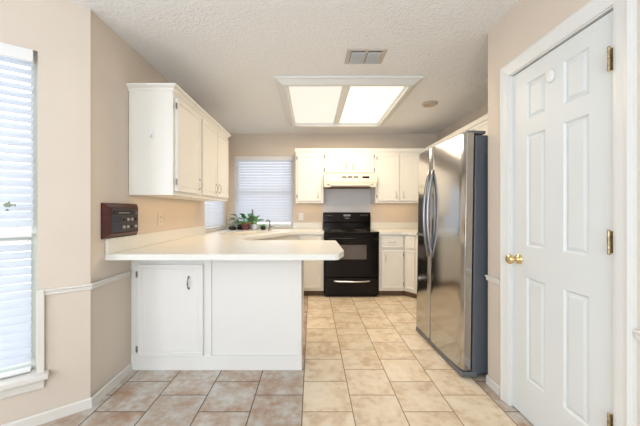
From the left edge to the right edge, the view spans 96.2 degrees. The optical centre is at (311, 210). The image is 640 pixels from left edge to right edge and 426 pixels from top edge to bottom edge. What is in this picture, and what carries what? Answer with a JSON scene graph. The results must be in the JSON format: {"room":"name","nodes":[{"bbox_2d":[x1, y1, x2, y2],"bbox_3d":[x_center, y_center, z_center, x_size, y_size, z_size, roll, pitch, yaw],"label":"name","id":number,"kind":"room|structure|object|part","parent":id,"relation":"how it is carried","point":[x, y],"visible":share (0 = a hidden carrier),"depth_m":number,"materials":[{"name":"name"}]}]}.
{"room":"kitchen","nodes":[
{"label":"kitchen","id":0,"kind":"room"},
{"bbox_2d":[0,0,90,424],"bbox_3d":[-1.992,-0.020,1.355,1.500,2.440,0.120,0,0,-37],"label":"wall","id":1,"kind":"structure","parent":0,"point":[58,32],"depth_m":1.67,"materials":[{"name":"beige paint"}]},
{"bbox_2d":[0,55,37,372],"bbox_3d":[-2.033,0.005,1.346,1.104,1.810,0.045,0,0,-37],"label":"window","id":2,"kind":"structure","parent":1,"relation":"in","point":[34,230],"depth_m":1.65,"materials":[{"name":"paint"}]},
{"bbox_2d":[0,239,31,378],"bbox_3d":[-2.014,0.529,1.305,1.064,0.741,0.047,0,0,-37],"label":"window blind","id":3,"kind":"object","parent":2,"relation":"attached to","point":[15,316],"visible":1,"depth_m":1.58,"materials":[{"name":"white plastic"}]},
{"bbox_3d":[-2.015,0.892,1.306,1.064,0.016,0.044,0,0,-37],"label":"rail","id":4,"kind":"part","parent":3,"relation":"part of","materials":[{"name":"white plastic"}]},
{"bbox_2d":[0,42,34,237],"bbox_3d":[-1.998,-0.375,1.292,1.082,1.040,0.057,0,0,-37],"label":"window blind","id":5,"kind":"object","parent":2,"relation":"attached to","point":[8,50],"visible":1,"depth_m":1.57,"materials":[{"name":"white plastic"}]},
{"bbox_2d":[3,201,15,210],"bbox_3d":[-1.599,-0.287,1.518,0.049,0.578,0.016,0,0,-37],"label":"hanging ornament","id":6,"kind":"object","parent":5,"relation":"hanging from","point":[8,204],"visible":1,"depth_m":1.51,"materials":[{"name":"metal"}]},
{"bbox_3d":[-2.002,0.137,1.297,1.074,0.016,0.044,0,0,-37],"label":"rail","id":7,"kind":"part","parent":5,"relation":"part of","materials":[{"name":"white plastic"}]},
{"bbox_2d":[0,368,49,398],"bbox_3d":[-1.997,0.951,1.275,1.235,0.088,0.118,0,0,-37],"label":"trim","id":8,"kind":"structure","parent":1,"relation":"attached to","point":[10,386],"depth_m":1.56,"materials":[{"name":"white paint"}]},
{"bbox_2d":[37,289,44,373],"bbox_3d":[-1.527,0.686,1.615,0.033,0.488,0.022,0,0,-37],"label":"trim","id":9,"kind":"structure","parent":1,"relation":"attached to","point":[40,293],"depth_m":1.61,"materials":[{"name":"white paint"}]},
{"bbox_2d":[0,363,131,425],"bbox_3d":[-1.849,1.169,1.414,0.298,0.061,1.781,0,0,42],"label":"baseboard","id":10,"kind":"structure","parent":1,"relation":"attached to","point":[50,415],"depth_m":1.70,"materials":[{"name":"white paint"}]},
{"bbox_2d":[44,271,131,295],"bbox_3d":[-1.374,0.464,1.863,0.146,0.040,0.549,0,0,17],"label":"trim","id":11,"kind":"structure","parent":1,"relation":"attached to","point":[84,287],"depth_m":1.73,"materials":[{"name":"white paint"}]},
{"bbox_2d":[91,11,226,396],"bbox_3d":[-1.426,-0.020,3.188,0.120,2.440,2.863,0,0,0],"label":"wall","id":12,"kind":"structure","parent":0,"point":[114,63],"depth_m":1.98,"materials":[{"name":"beige paint"}]},
{"bbox_2d":[101,203,137,238],"bbox_3d":[-1.338,0.065,2.035,0.054,0.235,0.360,0,0,0],"label":"intercom","id":13,"kind":"object","parent":12,"relation":"attached to","point":[117,219],"visible":1,"depth_m":1.97,"materials":[{"name":"brown wood"}]},
{"bbox_2d":[113,216,121,222],"bbox_3d":[-1.319,0.058,1.945,0.002,0.048,0.090,0,0,0],"label":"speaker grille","id":14,"kind":"object","parent":13,"relation":"attached to","point":[116,219],"depth_m":1.94,"materials":[{"name":"black plastic"}]},
{"bbox_2d":[113,224,121,231],"bbox_3d":[-1.319,0.112,1.945,0.002,0.050,0.090,0,0,0],"label":"speaker grille","id":15,"kind":"object","parent":13,"relation":"attached to","point":[116,227],"depth_m":1.94,"materials":[{"name":"black plastic"}]},
{"bbox_3d":[-1.323,0.065,2.035,0.006,0.165,0.286,0,0,0],"label":"panel","id":16,"kind":"part","parent":13,"relation":"part of","materials":[{"name":"black plastic"}]},
{"bbox_2d":[105,226,205,253],"bbox_3d":[-1.356,0.235,2.764,0.018,0.102,1.743,0,0,0],"label":"backsplash","id":17,"kind":"structure","parent":12,"relation":"attached to","point":[112,245],"depth_m":2.35,"materials":[{"name":"beige laminate"}]},
{"bbox_2d":[158,213,161,225],"bbox_3d":[-1.361,0.075,2.575,0.008,0.115,0.072,0,0,0],"label":"wall outlet","id":18,"kind":"object","parent":12,"relation":"attached to","point":[159,214],"visible":1,"depth_m":2.56,"materials":[{"name":"beige plastic"}]},
{"bbox_2d":[129,92,202,197],"bbox_3d":[-1.173,-0.510,2.393,0.378,0.780,0.515,0,0,0],"label":"upper cabinet","id":19,"kind":"object","parent":12,"relation":"attached to","point":[166,165],"visible":1,"depth_m":2.13,"materials":[{"name":"white paint"}]},
{"bbox_3d":[-1.024,-0.502,2.395,0.022,0.705,0.460,0,0,0],"label":"door","id":20,"kind":"part","parent":19,"relation":"part of","materials":[{"name":"white paint"}]},
{"bbox_2d":[126,83,230,138],"bbox_3d":[-1.181,-0.910,2.829,0.365,0.051,1.459,0,0,0],"label":"crown molding","id":21,"kind":"structure","parent":12,"relation":"attached to","point":[132,87],"depth_m":2.17,"materials":[{"name":"white paint"}]},
{"bbox_2d":[170,116,227,200],"bbox_3d":[-1.173,-0.510,3.086,0.378,0.780,0.868,0,0,0],"label":"upper cabinet","id":22,"kind":"object","parent":12,"relation":"attached to","point":[214,145],"visible":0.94,"depth_m":2.96,"materials":[{"name":"white paint"}]},
{"bbox_3d":[-1.024,-0.502,2.869,0.022,0.705,0.395,0,0,0],"label":"door","id":23,"kind":"part","parent":22,"relation":"part of","materials":[{"name":"white paint"}]},
{"bbox_3d":[-1.024,-0.502,3.284,0.022,0.705,0.395,0,0,0],"label":"door","id":24,"kind":"part","parent":22,"relation":"part of","materials":[{"name":"white paint"}]},
{"bbox_2d":[206,227,225,231],"bbox_3d":[-1.385,0.255,4.075,0.062,0.020,0.870,0,0,0],"label":"trim","id":25,"kind":"structure","parent":12,"relation":"attached to","point":[211,229],"depth_m":4.02,"materials":[{"name":"white paint"}]},
{"bbox_2d":[38,291,533,425],"bbox_3d":[-0.268,1.250,1.210,4.816,0.100,7.060,0,0,0],"label":"floor","id":26,"kind":"structure","parent":0,"point":[366,362],"depth_m":1.95,"materials":[{"name":"tile"}]},
{"bbox_2d":[131,260,303,369],"bbox_3d":[-0.720,0.762,2.440,1.288,0.875,0.652,0,0,0],"label":"base cabinet","id":27,"kind":"object","parent":26,"relation":"on","point":[186,314],"visible":0.94,"depth_m":2.17,"materials":[{"name":"white paint"}]},
{"bbox_3d":[-1.060,0.744,2.155,0.487,0.688,0.022,0,0,0],"label":"door","id":28,"kind":"part","parent":27,"relation":"part of","materials":[{"name":"white paint"}]},
{"bbox_3d":[-1.062,0.718,2.172,0.603,0.785,0.012,0,0,0],"label":"frame","id":29,"kind":"part","parent":27,"relation":"part of","materials":[{"name":"white paint"}]},
{"bbox_2d":[256,234,298,239],"bbox_3d":[-0.777,0.762,3.694,1.174,0.875,1.848,0,0,0],"label":"base cabinet","id":30,"kind":"object","parent":26,"relation":"on","point":[296,236],"visible":0.02,"depth_m":3.86,"materials":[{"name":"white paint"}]},
{"bbox_2d":[105,222,343,259],"bbox_3d":[-0.568,0.254,3.255,1.595,0.140,2.729,0,0,0],"label":"countertop","id":31,"kind":"structure","parent":30,"relation":"on","point":[192,243],"depth_m":2.21,"materials":[{"name":"beige laminate"}]},
{"bbox_2d":[227,221,237,229],"bbox_3d":[-1.194,0.217,4.375,0.197,0.135,0.204,0,0,-25],"label":"potted plant","id":32,"kind":"object","parent":31,"relation":"on","point":[233,227],"visible":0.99,"depth_m":4.34,"materials":[{"name":"green plant"}]},
{"bbox_2d":[229,214,241,229],"bbox_3d":[-1.139,0.165,4.468,0.326,0.239,0.250,0,0,-17],"label":"potted plant","id":33,"kind":"object","parent":31,"relation":"on","point":[239,227],"visible":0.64,"depth_m":4.41,"materials":[{"name":"green plant"}]},
{"bbox_2d":[236,213,256,229],"bbox_3d":[-0.999,0.160,4.382,0.335,0.250,0.359,0,0,0],"label":"potted plant","id":34,"kind":"object","parent":31,"relation":"on","point":[245,225],"visible":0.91,"depth_m":4.35,"materials":[{"name":"green plant"}]},
{"bbox_3d":[-1.015,0.233,4.400,0.148,0.105,0.146,0,0,0],"label":"pot","id":35,"kind":"part","parent":34,"relation":"part of","materials":[{"name":"red ceramic"}]},
{"bbox_2d":[219,230,279,234],"bbox_3d":[-0.800,0.361,3.770,0.440,0.169,0.720,0,0,28],"label":"sink","id":36,"kind":"object","parent":31,"relation":"in","point":[251,232],"visible":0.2,"depth_m":3.88,"materials":[{"name":"beige ceramic"}]},
{"bbox_2d":[247,215,263,229],"bbox_3d":[-0.881,0.173,4.394,0.313,0.225,0.256,0,0,35],"label":"potted plant","id":37,"kind":"object","parent":31,"relation":"on","point":[254,226],"visible":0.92,"depth_m":4.38,"materials":[{"name":"green plant"}]},
{"bbox_3d":[-0.880,0.240,4.420,0.110,0.090,0.108,0,0,0],"label":"pot","id":38,"kind":"part","parent":37,"relation":"part of","materials":[{"name":"white ceramic"}]},
{"bbox_2d":[259,224,266,229],"bbox_3d":[-0.738,0.240,4.372,0.150,0.089,0.139,0,0,-40],"label":"potted plant","id":39,"kind":"object","parent":31,"relation":"on","point":[262,227],"visible":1,"depth_m":4.35,"materials":[{"name":"green plant"}]},
{"bbox_2d":[299,234,323,294],"bbox_3d":[-0.013,0.762,4.296,0.350,0.875,0.644,0,0,0],"label":"base cabinet","id":40,"kind":"object","parent":26,"relation":"on","point":[313,269],"visible":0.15,"depth_m":4.01,"materials":[{"name":"white paint"}]},
{"bbox_3d":[-0.011,0.432,4.014,0.295,0.155,0.022,0,0,0],"label":"drawer","id":41,"kind":"part","parent":40,"relation":"part of","materials":[{"name":"white paint"}]},
{"bbox_3d":[-0.011,0.810,4.014,0.295,0.540,0.022,0,0,0],"label":"door","id":42,"kind":"part","parent":40,"relation":"part of","materials":[{"name":"white paint"}]},
{"bbox_2d":[323,212,378,296],"bbox_3d":[0.551,0.611,4.261,0.766,1.178,0.689,0,0,0],"label":"range","id":43,"kind":"object","parent":26,"relation":"on","point":[355,274],"visible":0.98,"depth_m":3.98,"materials":[{"name":"black metal"}]},
{"bbox_3d":[0.551,0.155,4.569,0.750,0.266,0.072,0,0,0],"label":"control panel","id":44,"kind":"part","parent":43,"relation":"part of","materials":[{"name":"black metal"}]},
{"bbox_3d":[0.551,1.175,4.035,0.722,0.050,0.020,0,0,0],"label":"kick plate","id":45,"kind":"part","parent":43,"relation":"part of","materials":[{"name":"black metal"}]},
{"bbox_2d":[323,229,378,233],"bbox_3d":[0.551,0.301,4.264,0.766,0.026,0.562,0,0,0],"label":"cooktop","id":46,"kind":"object","parent":43,"relation":"in","point":[326,231],"depth_m":4.03,"materials":[{"name":"black ceramic"}]},
{"bbox_3d":[0.550,0.973,3.963,0.518,0.032,0.040,0,0,0],"label":"drawer handle","id":47,"kind":"part","parent":43,"relation":"part of","materials":[{"name":"silver metal"}]},
{"bbox_3d":[0.551,1.039,3.995,0.750,0.222,0.036,0,0,0],"label":"storage drawer","id":48,"kind":"part","parent":43,"relation":"part of","materials":[{"name":"black metal"}]},
{"bbox_3d":[0.551,0.625,3.994,0.750,0.580,0.038,0,0,0],"label":"oven door","id":49,"kind":"part","parent":43,"relation":"part of","materials":[{"name":"black ceramic"}]},
{"bbox_3d":[0.551,0.381,3.946,0.684,0.029,0.060,0,0,0],"label":"oven handle","id":50,"kind":"part","parent":43,"relation":"part of","materials":[{"name":"black ceramic"}]},
{"bbox_2d":[379,234,404,294],"bbox_3d":[1.120,0.762,4.296,0.360,0.875,0.644,0,0,0],"label":"base cabinet","id":51,"kind":"object","parent":26,"relation":"on","point":[391,246],"visible":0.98,"depth_m":4.01,"materials":[{"name":"white paint"}]},
{"bbox_3d":[1.123,0.432,4.014,0.305,0.155,0.022,0,0,0],"label":"drawer","id":52,"kind":"part","parent":51,"relation":"part of","materials":[{"name":"white paint"}]},
{"bbox_3d":[1.123,0.815,4.014,0.305,0.530,0.022,0,0,0],"label":"door","id":53,"kind":"part","parent":51,"relation":"part of","materials":[{"name":"white paint"}]},
{"bbox_2d":[403,234,417,298],"bbox_3d":[1.658,0.762,3.776,0.719,0.875,1.683,0,0,0],"label":"base cabinet","id":54,"kind":"object","parent":26,"relation":"on","point":[411,241],"visible":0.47,"depth_m":3.94,"materials":[{"name":"white paint"}]},
{"bbox_2d":[370,222,417,235],"bbox_3d":[1.478,0.254,3.775,1.083,0.140,1.689,0,0,0],"label":"countertop","id":55,"kind":"structure","parent":54,"relation":"on","point":[410,228],"depth_m":4.60,"materials":[{"name":"beige laminate"}]},
{"bbox_3d":[1.350,0.432,3.945,0.019,0.155,0.145,0,0,-37],"label":"drawer","id":56,"kind":"part","parent":54,"relation":"part of","materials":[{"name":"white paint"}]},
{"bbox_3d":[1.350,0.815,3.945,0.019,0.530,0.145,0,0,-37],"label":"door","id":57,"kind":"part","parent":54,"relation":"part of","materials":[{"name":"white paint"}]},
{"bbox_3d":[1.401,0.718,3.630,0.019,0.725,0.400,0,0,0],"label":"door","id":58,"kind":"part","parent":54,"relation":"part of","materials":[{"name":"white paint"}]},
{"bbox_2d":[416,130,487,376],"bbox_3d":[1.466,0.311,2.487,0.928,1.779,0.830,1,0,-2],"label":"refrigerator","id":59,"kind":"object","parent":26,"relation":"on","point":[452,251],"visible":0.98,"depth_m":2.16,"materials":[{"name":"silver metal"}]},
{"bbox_3d":[1.087,0.290,2.731,0.076,1.710,0.312,1,0,-2],"label":"freezer door","id":60,"kind":"part","parent":59,"relation":"part of","materials":[{"name":"silver metal"}]},
{"bbox_3d":[1.040,0.025,2.605,0.075,0.778,0.031,1,0,-2],"label":"door handle","id":61,"kind":"part","parent":59,"relation":"part of","materials":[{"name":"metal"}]},
{"bbox_3d":[1.042,0.025,2.530,0.075,0.778,0.031,1,0,-2],"label":"door handle","id":62,"kind":"part","parent":59,"relation":"part of","materials":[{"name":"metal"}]},
{"bbox_3d":[1.104,0.290,2.313,0.077,1.710,0.512,1,0,-2],"label":"door","id":63,"kind":"part","parent":59,"relation":"part of","materials":[{"name":"silver metal"}]},
{"bbox_2d":[67,0,519,133],"bbox_3d":[-0.268,-1.290,1.210,4.816,0.100,7.060,0,0,0],"label":"ceiling","id":64,"kind":"structure","parent":0,"point":[226,55],"depth_m":2.19,"materials":[{"name":"white paint"}]},
{"bbox_2d":[274,76,422,126],"bbox_3d":[0.338,-1.212,3.365,1.365,0.055,1.470,0,0,0],"label":"ceiling light","id":65,"kind":"object","parent":64,"relation":"attached to","point":[307,101],"visible":1,"depth_m":3.13,"materials":[{"name":"white paint"}]},
{"bbox_2d":[289,86,341,122],"bbox_3d":[0.033,-1.229,3.365,0.528,0.006,1.242,0,0,0],"label":"diffuser","id":66,"kind":"object","parent":65,"relation":"attached to","point":[309,104],"depth_m":3.27,"materials":[{"name":"white plastic"}]},
{"bbox_2d":[339,86,403,122],"bbox_3d":[0.639,-1.229,3.365,0.533,0.006,1.242,0,0,0],"label":"diffuser","id":67,"kind":"object","parent":65,"relation":"attached to","point":[361,104],"depth_m":3.24,"materials":[{"name":"white plastic"}]},
{"bbox_2d":[344,49,387,63],"bbox_3d":[0.425,-1.229,2.300,0.310,0.021,0.210,0,0,0],"label":"ceiling vent","id":68,"kind":"object","parent":64,"relation":"in","point":[353,56],"visible":1,"depth_m":2.27,"materials":[{"name":"grey metal"}]},
{"bbox_2d":[422,101,437,106],"bbox_3d":[1.357,-1.230,3.310,0.170,0.019,0.170,0,0,0],"label":"smoke detector","id":69,"kind":"object","parent":64,"relation":"attached to","point":[428,103],"visible":1,"depth_m":3.29,"materials":[{"name":"beige plastic"}]},
{"bbox_2d":[227,134,436,228],"bbox_3d":[0.327,-0.020,4.680,3.626,2.440,0.120,0,0,0],"label":"wall","id":70,"kind":"structure","parent":0,"point":[238,144],"depth_m":4.62,"materials":[{"name":"beige paint"}]},
{"bbox_2d":[236,173,291,224],"bbox_3d":[-0.777,-0.315,4.697,0.927,1.130,0.045,0,0,0],"label":"window","id":71,"kind":"structure","parent":70,"relation":"in","point":[236,173],"depth_m":4.68,"materials":[{"name":"white paint"}]},
{"bbox_2d":[235,156,291,225],"bbox_3d":[-0.777,-0.320,4.628,0.925,1.116,0.072,0,0,0],"label":"window blind","id":72,"kind":"object","parent":71,"relation":"attached to","point":[269,196],"visible":0.94,"depth_m":4.64,"materials":[{"name":"white plastic"}]},
{"bbox_2d":[293,222,321,228],"bbox_3d":[-0.070,0.235,4.610,0.472,0.102,0.018,0,0,0],"label":"backsplash","id":73,"kind":"structure","parent":70,"relation":"attached to","point":[296,225],"depth_m":4.60,"materials":[{"name":"beige laminate"}]},
{"bbox_2d":[296,152,322,203],"bbox_3d":[-0.037,-0.510,4.433,0.415,0.780,0.370,0,0,0],"label":"upper cabinet","id":74,"kind":"object","parent":70,"relation":"attached to","point":[309,165],"visible":1,"depth_m":4.28,"materials":[{"name":"white paint"}]},
{"bbox_2d":[295,113,487,153],"bbox_3d":[0.738,-0.910,3.311,1.985,0.051,2.614,0,0,0],"label":"crown molding","id":75,"kind":"structure","parent":74,"relation":"attached to","point":[485,117],"depth_m":4.29,"materials":[{"name":"white paint"}]},
{"bbox_2d":[323,189,370,215],"bbox_3d":[0.559,-0.087,4.617,0.769,0.535,0.005,0,0,0],"label":"panel","id":76,"kind":"object","parent":70,"relation":"attached to","point":[334,200],"visible":0.57,"depth_m":4.61,"materials":[{"name":"white metal"}]},
{"bbox_2d":[323,152,374,174],"bbox_3d":[0.560,-0.723,4.433,0.776,0.355,0.370,0,0,0],"label":"upper cabinet","id":77,"kind":"object","parent":70,"relation":"attached to","point":[333,162],"visible":0.97,"depth_m":4.28,"materials":[{"name":"white paint"}]},
{"bbox_3d":[0.374,-0.723,4.289,0.355,0.295,0.022,0,0,0],"label":"door","id":78,"kind":"part","parent":77,"relation":"part of","materials":[{"name":"white paint"}]},
{"bbox_3d":[0.745,-0.723,4.289,0.355,0.295,0.022,0,0,0],"label":"door","id":79,"kind":"part","parent":77,"relation":"part of","materials":[{"name":"white paint"}]},
{"bbox_2d":[323,174,376,188],"bbox_3d":[0.560,-0.445,4.399,0.772,0.194,0.434,0,0,0],"label":"range hood","id":80,"kind":"object","parent":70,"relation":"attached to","point":[330,181],"visible":1,"depth_m":4.19,"materials":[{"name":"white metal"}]},
{"bbox_2d":[370,222,417,228],"bbox_3d":[1.468,0.235,4.610,1.064,0.102,0.018,0,0,0],"label":"backsplash","id":81,"kind":"structure","parent":70,"relation":"attached to","point":[373,225],"depth_m":4.60,"materials":[{"name":"beige laminate"}]},
{"bbox_2d":[371,152,421,203],"bbox_3d":[1.321,-0.510,4.433,0.742,0.780,0.370,0,0,0],"label":"upper cabinet","id":82,"kind":"object","parent":70,"relation":"attached to","point":[397,173],"visible":0.92,"depth_m":4.28,"materials":[{"name":"white paint"}]},
{"bbox_3d":[1.140,-0.500,4.289,0.320,0.700,0.022,0,0,0],"label":"door","id":83,"kind":"part","parent":82,"relation":"part of","materials":[{"name":"white paint"}]},
{"bbox_3d":[1.480,-0.500,4.289,0.320,0.700,0.022,0,0,0],"label":"door","id":84,"kind":"part","parent":82,"relation":"part of","materials":[{"name":"white paint"}]},
{"bbox_2d":[437,103,487,140],"bbox_3d":[2.080,-0.020,3.310,0.120,2.440,2.620,0,0,0],"label":"wall","id":85,"kind":"structure","parent":0,"point":[483,110],"depth_m":3.80,"materials":[{"name":"beige paint"}]},
{"bbox_2d":[449,126,475,139],"bbox_3d":[1.845,-0.510,3.628,0.346,0.780,1.340,0,0,0],"label":"upper cabinet","id":86,"kind":"object","parent":85,"relation":"attached to","point":[474,127],"visible":0.02,"depth_m":3.05,"materials":[{"name":"white paint"}]},
{"bbox_2d":[476,119,487,134],"bbox_3d":[1.845,-0.750,2.480,0.346,0.300,0.952,0,0,0],"label":"upper cabinet","id":87,"kind":"object","parent":85,"relation":"attached to","point":[483,126],"visible":0.05,"depth_m":2.80,"materials":[{"name":"white paint"}]},
{"bbox_2d":[488,0,639,425],"bbox_3d":[1.285,-0.020,-0.101,0.120,2.440,4.199,0,0,0],"label":"wall","id":88,"kind":"structure","parent":0,"point":[527,22],"depth_m":1.89,"materials":[{"name":"beige paint"}]},
{"bbox_2d":[485,275,499,284],"bbox_3d":[1.214,0.464,1.928,0.022,0.040,0.144,0,0,0],"label":"trim","id":89,"kind":"structure","parent":88,"relation":"attached to","point":[488,277],"depth_m":1.92,"materials":[{"name":"white paint"}]},
{"bbox_2d":[486,375,499,396],"bbox_3d":[1.218,1.169,1.928,0.014,0.061,0.144,0,0,0],"label":"baseboard","id":90,"kind":"structure","parent":88,"relation":"attached to","point":[492,384],"depth_m":1.92,"materials":[{"name":"white paint"}]},
{"bbox_2d":[505,11,612,425],"bbox_3d":[1.215,0.185,1.463,0.106,2.014,0.602,0,0,0],"label":"door","id":91,"kind":"structure","parent":88,"relation":"in","point":[561,259],"depth_m":1.40,"materials":[{"name":"white paint"}]},
{"bbox_3d":[1.198,0.287,1.709,0.071,0.062,0.062,0,0,0],"label":"handle","id":92,"kind":"part","parent":91,"relation":"part of","materials":[{"name":"gold metal"}]},
{"bbox_2d":[500,0,636,425],"bbox_3d":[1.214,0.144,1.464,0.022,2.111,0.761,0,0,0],"label":"trim","id":93,"kind":"structure","parent":88,"relation":"attached to","point":[624,11],"depth_m":1.12,"materials":[{"name":"white paint"}]},
{"bbox_2d":[632,329,639,339],"bbox_3d":[1.214,0.464,-0.460,0.022,0.040,3.080,0,0,0],"label":"trim","id":94,"kind":"structure","parent":88,"relation":"attached to","point":[636,332],"depth_m":1.07,"materials":[{"name":"white paint"}]},
{"bbox_3d":[-1.443,-0.305,4.075,0.045,1.110,0.850,0,0,0],"label":"window","id":95,"kind":"structure","parent":0,"visible":0},
{"bbox_2d":[205,201,224,228],"bbox_3d":[-1.381,-0.310,4.075,0.057,1.096,0.848,0,0,0],"label":"window blind","id":96,"kind":"object","parent":95,"relation":"attached to","point":[214,211],"visible":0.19,"depth_m":4.06,"materials":[{"name":"white plastic"}]}
]}

